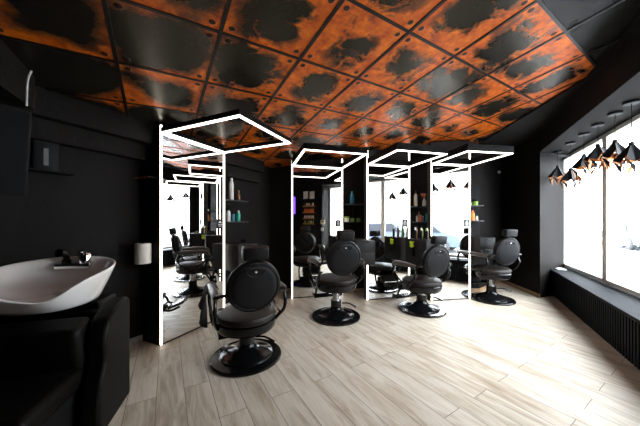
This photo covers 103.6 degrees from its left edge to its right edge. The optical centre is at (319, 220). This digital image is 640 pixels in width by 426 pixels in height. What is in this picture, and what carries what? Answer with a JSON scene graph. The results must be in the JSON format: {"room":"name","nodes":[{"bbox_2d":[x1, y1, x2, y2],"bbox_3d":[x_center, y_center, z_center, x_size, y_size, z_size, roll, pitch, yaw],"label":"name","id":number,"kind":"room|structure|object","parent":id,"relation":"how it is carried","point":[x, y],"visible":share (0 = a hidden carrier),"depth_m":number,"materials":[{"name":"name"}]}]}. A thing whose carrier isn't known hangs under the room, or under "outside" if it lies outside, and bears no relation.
{"room":"salon","nodes":[
{"label":"salon","id":0,"kind":"room"},
{"bbox_2d":[0,140,251,338],"bbox_3d":[-2.697,0.140,1.931,0.120,2.560,6.076,0,0,28],"label":"wall","id":1,"kind":"structure","parent":0,"point":[97,210],"depth_m":2.54,"materials":[{"name":"black paint"}]},
{"bbox_2d":[28,139,75,175],"bbox_3d":[-2.387,-0.652,2.210,0.160,0.455,0.320,0,0,28],"label":"wall shelf","id":2,"kind":"object","parent":1,"relation":"attached to","point":[44,155],"visible":0.55,"depth_m":2.21,"materials":[{"name":"black paint"}]},
{"bbox_2d":[0,86,263,172],"bbox_3d":[-2.608,-1.019,1.840,0.280,0.278,6.299,0,0,28],"label":"beam","id":3,"kind":"structure","parent":1,"relation":"attached to","point":[51,106],"depth_m":2.43,"materials":[{"name":"black paint"}]},
{"bbox_2d":[30,116,259,182],"bbox_3d":[-2.652,-0.789,1.864,0.180,0.179,6.299,0,0,28],"label":"beam","id":4,"kind":"structure","parent":1,"relation":"attached to","point":[41,129],"depth_m":2.51,"materials":[{"name":"black paint"}]},
{"bbox_2d":[130,303,230,344],"bbox_3d":[-2.618,1.365,1.935,0.015,0.070,5.916,0,0,28],"label":"baseboard","id":5,"kind":"structure","parent":1,"relation":"attached to","point":[139,338],"depth_m":2.90,"materials":[{"name":"grey"}]},
{"bbox_2d":[225,199,248,202],"bbox_3d":[-1.390,-0.326,4.078,0.175,0.018,0.482,0,0,28],"label":"wall shelf","id":6,"kind":"object","parent":1,"relation":"attached to","point":[229,200],"visible":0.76,"depth_m":4.08,"materials":[{"name":"grey"}]},
{"bbox_2d":[229,178,233,199],"bbox_3d":[-1.411,-0.510,4.017,0.072,0.350,0.072,0,0,-21],"label":"bottle","id":7,"kind":"object","parent":6,"relation":"on","point":[231,184],"visible":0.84,"depth_m":3.99,"materials":[{"name":"white plastic"}]},
{"bbox_2d":[236,190,240,199],"bbox_3d":[-1.341,-0.420,4.148,0.070,0.170,0.070,0,0,38],"label":"bottle","id":8,"kind":"object","parent":6,"relation":"on","point":[238,196],"visible":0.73,"depth_m":4.12,"materials":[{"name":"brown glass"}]},
{"bbox_2d":[225,242,256,270],"bbox_3d":[-1.284,0.530,3.868,0.515,0.380,0.395,0,0,28],"label":"cabinet","id":9,"kind":"object","parent":1,"relation":"attached to","point":[233,250],"visible":0.4,"depth_m":3.65,"materials":[{"name":"black laminate"}]},
{"bbox_3d":[-1.390,0.014,4.078,0.175,0.018,0.482,0,0,28],"label":"wall shelf","id":10,"kind":"object","parent":1,"relation":"attached to","visible":0},
{"bbox_2d":[226,208,230,220],"bbox_3d":[-1.439,-0.101,3.964,0.060,0.210,0.060,0,0,-44],"label":"bottle","id":11,"kind":"object","parent":10,"relation":"on","point":[228,214],"visible":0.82,"depth_m":3.94,"materials":[{"name":"white plastic"}]},
{"bbox_2d":[231,212,234,220],"bbox_3d":[-1.394,-0.070,4.048,0.056,0.150,0.056,0,0,-25],"label":"bottle","id":12,"kind":"object","parent":10,"relation":"on","point":[233,214],"visible":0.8,"depth_m":4.03,"materials":[{"name":"blue plastic"}]},
{"bbox_2d":[236,210,240,220],"bbox_3d":[-1.343,-0.086,4.146,0.068,0.180,0.068,0,0,-4],"label":"bottle","id":13,"kind":"object","parent":10,"relation":"on","point":[238,215],"visible":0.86,"depth_m":4.12,"materials":[{"name":"teal plastic"}]},
{"bbox_2d":[252,166,271,263],"bbox_3d":[-1.139,0.173,4.809,0.120,2.493,0.496,0,0,34],"label":"wall","id":14,"kind":"structure","parent":0,"point":[262,191],"depth_m":4.80,"materials":[{"name":"black paint"}]},
{"bbox_2d":[0,0,639,167],"bbox_3d":[0.505,-1.428,2.299,5.393,0.780,9.891,0,0,28],"label":"ceiling","id":15,"kind":"structure","parent":0,"point":[354,38],"depth_m":2.12,"materials":[{"name":"metal"}]},
{"bbox_2d":[0,38,34,109],"bbox_3d":[-2.613,-1.078,1.031,1.543,0.416,1.333,0,0,-28],"label":"bulkhead","id":16,"kind":"object","parent":15,"relation":"attached to","point":[13,74],"visible":1,"depth_m":1.77,"materials":[{"name":"black paint"}]},
{"bbox_2d":[0,104,31,196],"bbox_3d":[-2.257,-0.468,1.324,0.142,0.589,1.000,0,0,21],"label":"television","id":17,"kind":"object","parent":16,"relation":"hanging from","point":[15,124],"visible":1,"depth_m":1.71,"materials":[{"name":"black paint"}]},
{"bbox_2d":[25,70,32,105],"bbox_3d":[-2.130,-0.971,1.843,0.038,0.263,0.015,0,0,-22],"label":"cable","id":18,"kind":"object","parent":16,"relation":"attached to","point":[30,72],"visible":1,"depth_m":1.84,"materials":[{"name":"white plastic"}]},
{"bbox_2d":[0,0,624,161],"bbox_3d":[0.489,-1.405,2.170,5.301,0.715,9.461,0,0,28],"label":"grid","id":19,"kind":"object","parent":15,"relation":"attached to","point":[541,3],"visible":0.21,"depth_m":2.21,"materials":[{"name":"black"}]},
{"bbox_2d":[108,282,639,425],"bbox_3d":[0.505,1.425,2.299,5.393,0.050,9.891,0,0,28],"label":"floor","id":20,"kind":"structure","parent":0,"point":[532,361],"depth_m":2.30,"materials":[{"name":"brown wood"}]},
{"bbox_2d":[0,293,129,425],"bbox_3d":[-1.872,0.998,1.652,0.865,0.803,1.180,0,0,-17],"label":"chair","id":21,"kind":"object","parent":20,"relation":"on","point":[68,367],"visible":0.95,"depth_m":1.59,"materials":[{"name":"black leather"}]},
{"bbox_2d":[0,369,85,425],"bbox_3d":[-1.794,1.015,1.414,0.620,0.130,0.680,0,0,-17],"label":"seat cushion","id":22,"kind":"object","parent":21,"relation":"on","point":[28,399],"depth_m":1.41,"materials":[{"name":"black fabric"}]},
{"bbox_2d":[0,249,115,315],"bbox_3d":[-2.001,0.427,1.856,0.765,0.402,0.650,0,0,-21],"label":"basin","id":23,"kind":"object","parent":21,"relation":"on","point":[63,282],"visible":1,"depth_m":1.92,"materials":[{"name":"white ceramic"}]},
{"bbox_2d":[53,250,92,269],"bbox_3d":[-2.050,0.321,2.083,0.247,0.166,0.148,0,0,-17],"label":"mixer tap","id":24,"kind":"object","parent":23,"relation":"on","point":[84,260],"depth_m":2.09,"materials":[{"name":"silver metal"}]},
{"bbox_2d":[142,109,291,345],"bbox_3d":[-1.221,0.160,3.086,1.455,2.478,0.950,0,0,24],"label":"station","id":25,"kind":"object","parent":20,"relation":"on","point":[180,214],"visible":0.94,"depth_m":3.02,"materials":[{"name":"black laminate"}]},
{"bbox_2d":[134,241,151,264],"bbox_3d":[-1.991,0.361,2.806,0.197,0.257,0.161,0,0,-3],"label":"paper towel roll","id":26,"kind":"object","parent":25,"relation":"attached to","point":[142,251],"visible":1,"depth_m":2.75,"materials":[{"name":"beige paper"}]},
{"bbox_2d":[135,176,156,187],"bbox_3d":[-1.967,-0.441,2.848,0.247,0.102,0.094,0,0,24],"label":"shelf","id":27,"kind":"object","parent":25,"relation":"attached to","point":[148,181],"visible":1,"depth_m":2.86,"materials":[{"name":"black paint"}]},
{"bbox_2d":[162,133,222,342],"bbox_3d":[-1.594,0.190,3.254,0.005,2.380,0.902,0,0,24],"label":"mirror glass","id":28,"kind":"object","parent":25,"relation":"attached to","point":[192,173],"depth_m":3.14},
{"bbox_2d":[217,219,222,227],"bbox_3d":[-1.430,0.040,3.602,0.009,0.130,0.110,0,0,24],"label":"sign","id":29,"kind":"object","parent":25,"relation":"attached to","point":[219,221],"visible":1,"depth_m":3.60,"materials":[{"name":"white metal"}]},
{"bbox_2d":[162,115,290,152],"bbox_3d":[-1.071,-0.994,3.019,1.111,0.012,0.934,0,0,24],"label":"diffuser","id":30,"kind":"object","parent":25,"relation":"attached to","point":[168,132],"depth_m":2.94,"materials":[{"name":"white plastic"}]},
{"bbox_2d":[207,245,286,376],"bbox_3d":[-0.840,0.813,2.754,0.730,1.174,1.143,0,0,-29],"label":"barber chair","id":31,"kind":"object","parent":20,"relation":"on","point":[251,289],"visible":0.98,"depth_m":2.36,"materials":[{"name":"black leather"}]},
{"bbox_2d":[198,281,218,327],"bbox_3d":[-1.135,0.845,2.559,0.175,0.414,0.335,0,0,-29],"label":"cape","id":32,"kind":"object","parent":31,"relation":"hanging from","point":[202,305],"visible":0.98,"depth_m":2.48,"materials":[{"name":"black fabric"}]},
{"bbox_2d":[217,305,274,327],"bbox_3d":[-0.755,0.943,2.600,0.580,0.098,0.580,0,0,-29],"label":"seat cushion","id":33,"kind":"object","parent":31,"relation":"on","point":[228,317],"depth_m":2.41,"materials":[{"name":"leather"}]},
{"bbox_2d":[291,142,367,298],"bbox_3d":[0.085,0.108,4.193,0.975,2.582,1.200,0,0,-15],"label":"station","id":34,"kind":"object","parent":20,"relation":"on","point":[317,184],"visible":0.91,"depth_m":4.62,"materials":[{"name":"black laminate"}]},
{"bbox_2d":[293,166,340,297],"bbox_3d":[-0.041,0.190,4.663,0.927,2.380,0.006,0,0,-15],"label":"mirror glass","id":35,"kind":"object","parent":34,"relation":"attached to","point":[316,190],"depth_m":4.63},
{"bbox_2d":[292,149,366,168],"bbox_3d":[0.101,-0.994,4.134,0.959,0.012,1.061,0,0,-15],"label":"diffuser","id":36,"kind":"object","parent":34,"relation":"attached to","point":[362,153],"depth_m":4.18,"materials":[{"name":"white plastic"}]},
{"bbox_2d":[335,220,340,226],"bbox_3d":[0.340,0.040,4.758,0.110,0.130,0.008,0,0,-15],"label":"sign","id":37,"kind":"object","parent":34,"relation":"attached to","point":[337,222],"visible":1,"depth_m":4.75,"materials":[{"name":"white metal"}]},
{"bbox_2d":[350,237,374,265],"bbox_3d":[0.649,0.517,4.432,0.338,0.405,0.765,0,0,-15],"label":"cabinet","id":38,"kind":"object","parent":34,"relation":"attached to","point":[366,246],"visible":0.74,"depth_m":4.09,"materials":[{"name":"black laminate"}]},
{"bbox_2d":[308,230,364,325],"bbox_3d":[0.180,0.760,3.857,0.730,1.279,1.143,0,0,-18],"label":"barber chair","id":39,"kind":"object","parent":20,"relation":"on","point":[343,257],"visible":1,"depth_m":3.43,"materials":[{"name":"black leather"}]},
{"bbox_2d":[316,273,355,285],"bbox_3d":[0.234,0.838,3.690,0.580,0.098,0.580,0,0,-18],"label":"seat cushion","id":40,"kind":"object","parent":39,"relation":"on","point":[326,279],"depth_m":3.50,"materials":[{"name":"leather"}]},
{"bbox_2d":[364,142,447,299],"bbox_3d":[1.349,0.036,4.141,0.860,2.726,1.070,0,0,-15],"label":"station","id":41,"kind":"object","parent":20,"relation":"on","point":[387,170],"visible":0.92,"depth_m":4.52,"materials":[{"name":"black laminate"}]},
{"bbox_2d":[368,165,407,298],"bbox_3d":[1.240,0.190,4.548,0.812,2.380,0.006,0,0,-15],"label":"mirror glass","id":42,"kind":"object","parent":41,"relation":"attached to","point":[387,185],"depth_m":4.53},
{"bbox_2d":[402,220,407,226],"bbox_3d":[1.561,0.040,4.627,0.110,0.130,0.008,0,0,-15],"label":"sign","id":43,"kind":"object","parent":41,"relation":"attached to","point":[404,222],"visible":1,"depth_m":4.62,"materials":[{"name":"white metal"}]},
{"bbox_2d":[368,150,446,166],"bbox_3d":[1.365,-0.994,4.082,0.844,0.012,0.931,0,0,-15],"label":"diffuser","id":44,"kind":"object","parent":41,"relation":"attached to","point":[372,163],"depth_m":4.09,"materials":[{"name":"white plastic"}]},
{"bbox_2d":[386,235,451,317],"bbox_3d":[1.537,0.805,4.134,0.730,1.189,1.143,0,0,-21],"label":"barber chair","id":45,"kind":"object","parent":20,"relation":"on","point":[435,261],"visible":0.99,"depth_m":3.73,"materials":[{"name":"black leather"}]},
{"bbox_2d":[402,275,441,287],"bbox_3d":[1.600,0.928,3.970,0.580,0.098,0.580,0,0,-21],"label":"seat cushion","id":46,"kind":"object","parent":45,"relation":"on","point":[422,281],"depth_m":3.77,"materials":[{"name":"leather"}]},
{"bbox_2d":[427,140,513,300],"bbox_3d":[2.385,-0.026,4.104,0.775,2.849,0.960,0,0,-10],"label":"station","id":47,"kind":"object","parent":20,"relation":"on","point":[449,175],"visible":0.93,"depth_m":4.46,"materials":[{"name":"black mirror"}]},
{"bbox_2d":[406,238,444,265],"bbox_3d":[1.779,0.525,4.293,0.358,0.430,0.565,0,0,-15],"label":"cabinet","id":48,"kind":"object","parent":47,"relation":"attached to","point":[420,245],"visible":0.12,"depth_m":4.22,"materials":[{"name":"black laminate"}]},
{"bbox_2d":[409,241,414,255],"bbox_3d":[1.572,0.471,4.302,0.037,0.258,0.116,0,0,-15],"label":"holder","id":49,"kind":"object","parent":48,"relation":"attached to","point":[412,249],"visible":1,"depth_m":4.26,"materials":[{"name":"green plastic"}]},
{"bbox_2d":[420,228,422,238],"bbox_3d":[1.733,0.214,4.314,0.046,0.190,0.046,0,0,-36],"label":"bottle","id":50,"kind":"object","parent":48,"relation":"on","point":[421,231],"visible":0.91,"depth_m":4.30,"materials":[{"name":"black paint"}]},
{"bbox_2d":[432,164,468,299],"bbox_3d":[2.320,0.190,4.465,0.727,2.380,0.005,0,0,-10],"label":"mirror glass","id":51,"kind":"object","parent":47,"relation":"attached to","point":[450,183],"depth_m":4.47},
{"bbox_2d":[464,220,468,226],"bbox_3d":[2.629,0.040,4.513,0.110,0.130,0.008,0,0,-10],"label":"sign","id":52,"kind":"object","parent":47,"relation":"attached to","point":[466,222],"visible":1,"depth_m":4.51,"materials":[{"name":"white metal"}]},
{"bbox_2d":[432,151,512,165],"bbox_3d":[2.395,-0.994,4.043,0.759,0.012,0.821,0,0,-10],"label":"diffuser","id":53,"kind":"object","parent":47,"relation":"attached to","point":[439,162],"depth_m":4.10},
{"bbox_2d":[469,229,521,305],"bbox_3d":[3.020,0.765,4.671,0.730,1.269,1.143,0,0,-13],"label":"barber chair","id":54,"kind":"object","parent":20,"relation":"on","point":[506,251],"visible":0.84,"depth_m":4.25,"materials":[{"name":"black leather"}]},
{"bbox_2d":[473,264,511,273],"bbox_3d":[3.060,0.848,4.500,0.580,0.098,0.580,0,0,-13],"label":"seat cushion","id":55,"kind":"object","parent":54,"relation":"on","point":[491,269],"depth_m":4.32,"materials":[{"name":"leather"}]},
{"bbox_2d":[551,267,639,369],"bbox_3d":[3.504,1.150,3.029,0.458,0.490,4.646,0,0,28],"label":"window bench","id":56,"kind":"object","parent":20,"relation":"on","point":[613,314],"visible":0.98,"depth_m":3.02,"materials":[{"name":"black metal"}]},
{"bbox_2d":[272,152,478,287],"bbox_3d":[1.100,-0.052,5.040,4.100,2.943,0.120,0,0,0],"label":"wall","id":57,"kind":"structure","parent":0,"point":[353,174],"depth_m":4.98,"materials":[{"name":"black paint"}]},
{"bbox_2d":[278,288,479,291],"bbox_3d":[1.100,1.365,4.973,4.100,0.070,0.015,0,0,0],"label":"baseboard","id":58,"kind":"structure","parent":57,"relation":"attached to","point":[288,289],"depth_m":4.96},
{"bbox_2d":[410,206,426,207],"bbox_3d":[1.850,-0.271,4.870,0.400,0.018,0.200,0,0,0],"label":"wall shelf","id":59,"kind":"object","parent":57,"relation":"attached to","point":[410,206],"visible":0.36,"depth_m":4.77,"materials":[{"name":"grey"}]},
{"bbox_2d":[414,191,416,205],"bbox_3d":[1.836,-0.430,4.840,0.068,0.300,0.068,0,0,-13],"label":"bottle","id":60,"kind":"object","parent":59,"relation":"on","point":[415,194],"visible":0.84,"depth_m":4.81,"materials":[{"name":"beige plastic"}]},
{"bbox_2d":[421,193,425,205],"bbox_3d":[1.985,-0.406,4.834,0.106,0.250,0.072,0,0,-20],"label":"spray bottle","id":61,"kind":"object","parent":59,"relation":"on","point":[422,194],"visible":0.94,"depth_m":4.82,"materials":[{"name":"beige plastic"}]},
{"bbox_2d":[471,236,494,260],"bbox_3d":[2.915,0.500,4.696,0.340,0.400,0.495,0,0,-15],"label":"upper cabinet","id":62,"kind":"object","parent":57,"relation":"attached to","point":[485,245],"visible":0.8,"depth_m":4.48,"materials":[{"name":"black laminate"}]},
{"bbox_3d":[2.940,-0.291,4.870,0.340,0.018,0.200,0,0,0],"label":"wall shelf","id":63,"kind":"object","parent":57,"relation":"attached to","visible":0},
{"bbox_2d":[472,199,477,204],"bbox_3d":[2.983,-0.355,4.840,0.097,0.110,0.097,0,0,0],"label":"jar","id":64,"kind":"object","parent":63,"relation":"on","point":[475,201],"visible":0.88,"depth_m":4.80,"materials":[{"name":"green plastic"}]},
{"bbox_3d":[2.940,-0.001,4.870,0.340,0.018,0.200,0,0,0],"label":"wall shelf","id":65,"kind":"object","parent":57,"relation":"attached to","visible":0},
{"bbox_2d":[471,211,474,219],"bbox_3d":[2.927,-0.105,4.840,0.084,0.190,0.084,0,0,24],"label":"bottle","id":66,"kind":"object","parent":65,"relation":"on","point":[472,212],"visible":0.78,"depth_m":4.80,"materials":[{"name":"orange plastic"}]},
{"bbox_3d":[0.630,-0.321,4.870,0.400,0.018,0.200,0,0,0],"label":"wall shelf","id":67,"kind":"object","parent":57,"relation":"attached to","visible":0},
{"bbox_2d":[350,191,353,203],"bbox_3d":[0.615,-0.451,4.840,0.080,0.240,0.080,0,0,-20],"label":"bottle","id":68,"kind":"object","parent":67,"relation":"on","point":[351,195],"visible":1,"depth_m":4.81,"materials":[{"name":"blue plastic"}]},
{"bbox_2d":[479,153,500,287],"bbox_3d":[3.622,-0.079,5.437,1.309,2.997,0.120,0,0,-39],"label":"wall","id":69,"kind":"structure","parent":0,"point":[489,178],"depth_m":5.37,"materials":[{"name":"black paint"}]},
{"bbox_2d":[480,280,500,291],"bbox_3d":[3.665,1.365,5.384,1.309,0.070,0.015,0,0,-39],"label":"baseboard","id":70,"kind":"structure","parent":69,"relation":"attached to","point":[497,281],"depth_m":5.14,"materials":[{"name":"brown wood"}]},
{"bbox_2d":[501,134,542,297],"bbox_3d":[4.133,-0.117,5.192,0.118,3.073,1.250,0,0,9],"label":"wall column","id":71,"kind":"structure","parent":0,"point":[522,170],"depth_m":4.97,"materials":[{"name":"black paint"}]},
{"bbox_2d":[501,280,539,297],"bbox_3d":[4.078,1.365,5.191,0.015,0.070,1.232,0,0,8],"label":"baseboard","id":72,"kind":"structure","parent":71,"relation":"attached to","point":[502,281],"depth_m":5.07,"materials":[{"name":"brown wood"}]},
{"bbox_2d":[478,15,639,146],"bbox_3d":[1.640,-1.570,1.588,1.361,0.318,9.298,0,0,28],"label":"ceiling","id":73,"kind":"structure","parent":0,"point":[531,124],"depth_m":3.70,"materials":[{"name":"black paint"}]},
{"bbox_2d":[540,28,639,154],"bbox_3d":[3.559,-1.521,2.994,0.708,0.522,4.700,0,0,28],"label":"lintel","id":74,"kind":"object","parent":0,"point":[617,82],"visible":0.75,"depth_m":2.93,"materials":[{"name":"black paint"}]},
{"bbox_2d":[548,150,565,184],"bbox_3d":[4.289,-0.958,4.549,0.272,0.604,0.237,0,0,-17],"label":"pendant lamp","id":75,"kind":"object","parent":74,"relation":"hanging from","point":[557,172],"visible":0.89,"depth_m":4.53,"materials":[{"name":"black metal"}]},
{"bbox_2d":[560,141,581,189],"bbox_3d":[4.022,-0.884,4.046,0.237,0.751,0.272,0,0,-25],"label":"pendant lamp","id":76,"kind":"object","parent":74,"relation":"hanging from","point":[569,175],"visible":0.95,"depth_m":4.02,"materials":[{"name":"black metal"}]},
{"bbox_2d":[571,132,595,177],"bbox_3d":[3.801,-0.943,3.629,0.272,0.634,0.237,0,0,-32],"label":"pendant lamp","id":77,"kind":"object","parent":74,"relation":"hanging from","point":[579,165],"visible":0.84,"depth_m":3.62,"materials":[{"name":"black metal"}]},
{"bbox_2d":[583,122,611,171],"bbox_3d":[3.612,-0.959,3.274,0.237,0.602,0.272,0,0,-39],"label":"pendant lamp","id":78,"kind":"object","parent":74,"relation":"hanging from","point":[595,154],"visible":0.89,"depth_m":3.25,"materials":[{"name":"black metal"}]},
{"bbox_2d":[599,110,628,169],"bbox_3d":[3.429,-0.931,2.929,0.237,0.657,0.272,0,0,43],"label":"pendant lamp","id":79,"kind":"object","parent":74,"relation":"hanging from","point":[615,148],"visible":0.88,"depth_m":2.91,"materials":[{"name":"black metal"}]},
{"bbox_2d":[612,99,639,175],"bbox_3d":[3.284,-0.875,2.657,0.272,0.768,0.237,0,0,36],"label":"pendant lamp","id":80,"kind":"object","parent":74,"relation":"hanging from","point":[631,153],"visible":1,"depth_m":2.65,"materials":[{"name":"black metal"}]},
{"bbox_2d":[567,268,639,298],"bbox_3d":[3.796,1.175,2.868,0.170,0.490,4.700,0,0,28],"label":"wall","id":81,"kind":"structure","parent":0,"point":[567,268],"depth_m":3.63,"materials":[{"name":"black paint"}]},
{"bbox_2d":[543,152,566,296],"bbox_3d":[4.567,-0.152,4.910,1.081,3.145,0.127,0,0,-25],"label":"wall window reveal","id":82,"kind":"structure","parent":81,"relation":"in","point":[553,195],"depth_m":4.74,"materials":[{"name":"black paint"}]},
{"bbox_2d":[564,133,605,283],"bbox_3d":[4.505,-0.180,4.266,0.150,2.160,1.567,0,0,28],"label":"window","id":83,"kind":"structure","parent":81,"relation":"in","point":[568,193],"depth_m":4.61,"materials":[{"name":"white plastic"}]},
{"bbox_2d":[606,113,639,297],"bbox_3d":[3.770,-0.180,2.882,0.150,2.160,1.567,0,0,28],"label":"window","id":84,"kind":"structure","parent":81,"relation":"in","point":[613,181],"depth_m":3.52,"materials":[{"name":"white plastic"}]},
{"label":"outside","id":85,"kind":"structure","parent":0,"visible":0},
{"bbox_2d":[573,237,639,289],"bbox_3d":[24.265,1.610,-6.184,44.092,0.180,59.990,0,0,28],"label":"street","id":86,"kind":"structure","parent":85,"point":[586,257],"depth_m":9.23,"materials":[{"name":"white"}]},
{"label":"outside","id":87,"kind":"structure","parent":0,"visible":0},
{"bbox_2d":[573,237,639,254],"bbox_3d":[11.947,1.510,0.359,5.999,0.019,51.991,0,0,28],"label":"road","id":88,"kind":"structure","parent":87,"point":[591,241],"depth_m":16.80,"materials":[{"name":"white"}]},
{"bbox_2d":[597,222,639,249],"bbox_3d":[17.418,0.789,13.857,1.790,1.420,4.220,0,0,28],"label":"parked car","id":89,"kind":"object","parent":88,"relation":"on","point":[630,231],"visible":0.69,"depth_m":13.20,"materials":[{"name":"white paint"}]},
{"bbox_2d":[621,166,639,186],"bbox_3d":[15.488,-1.811,10.755,3.781,6.667,4.736,0,0,-39],"label":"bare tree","id":90,"kind":"object","parent":88,"relation":"on","point":[637,166],"visible":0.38,"depth_m":11.98,"materials":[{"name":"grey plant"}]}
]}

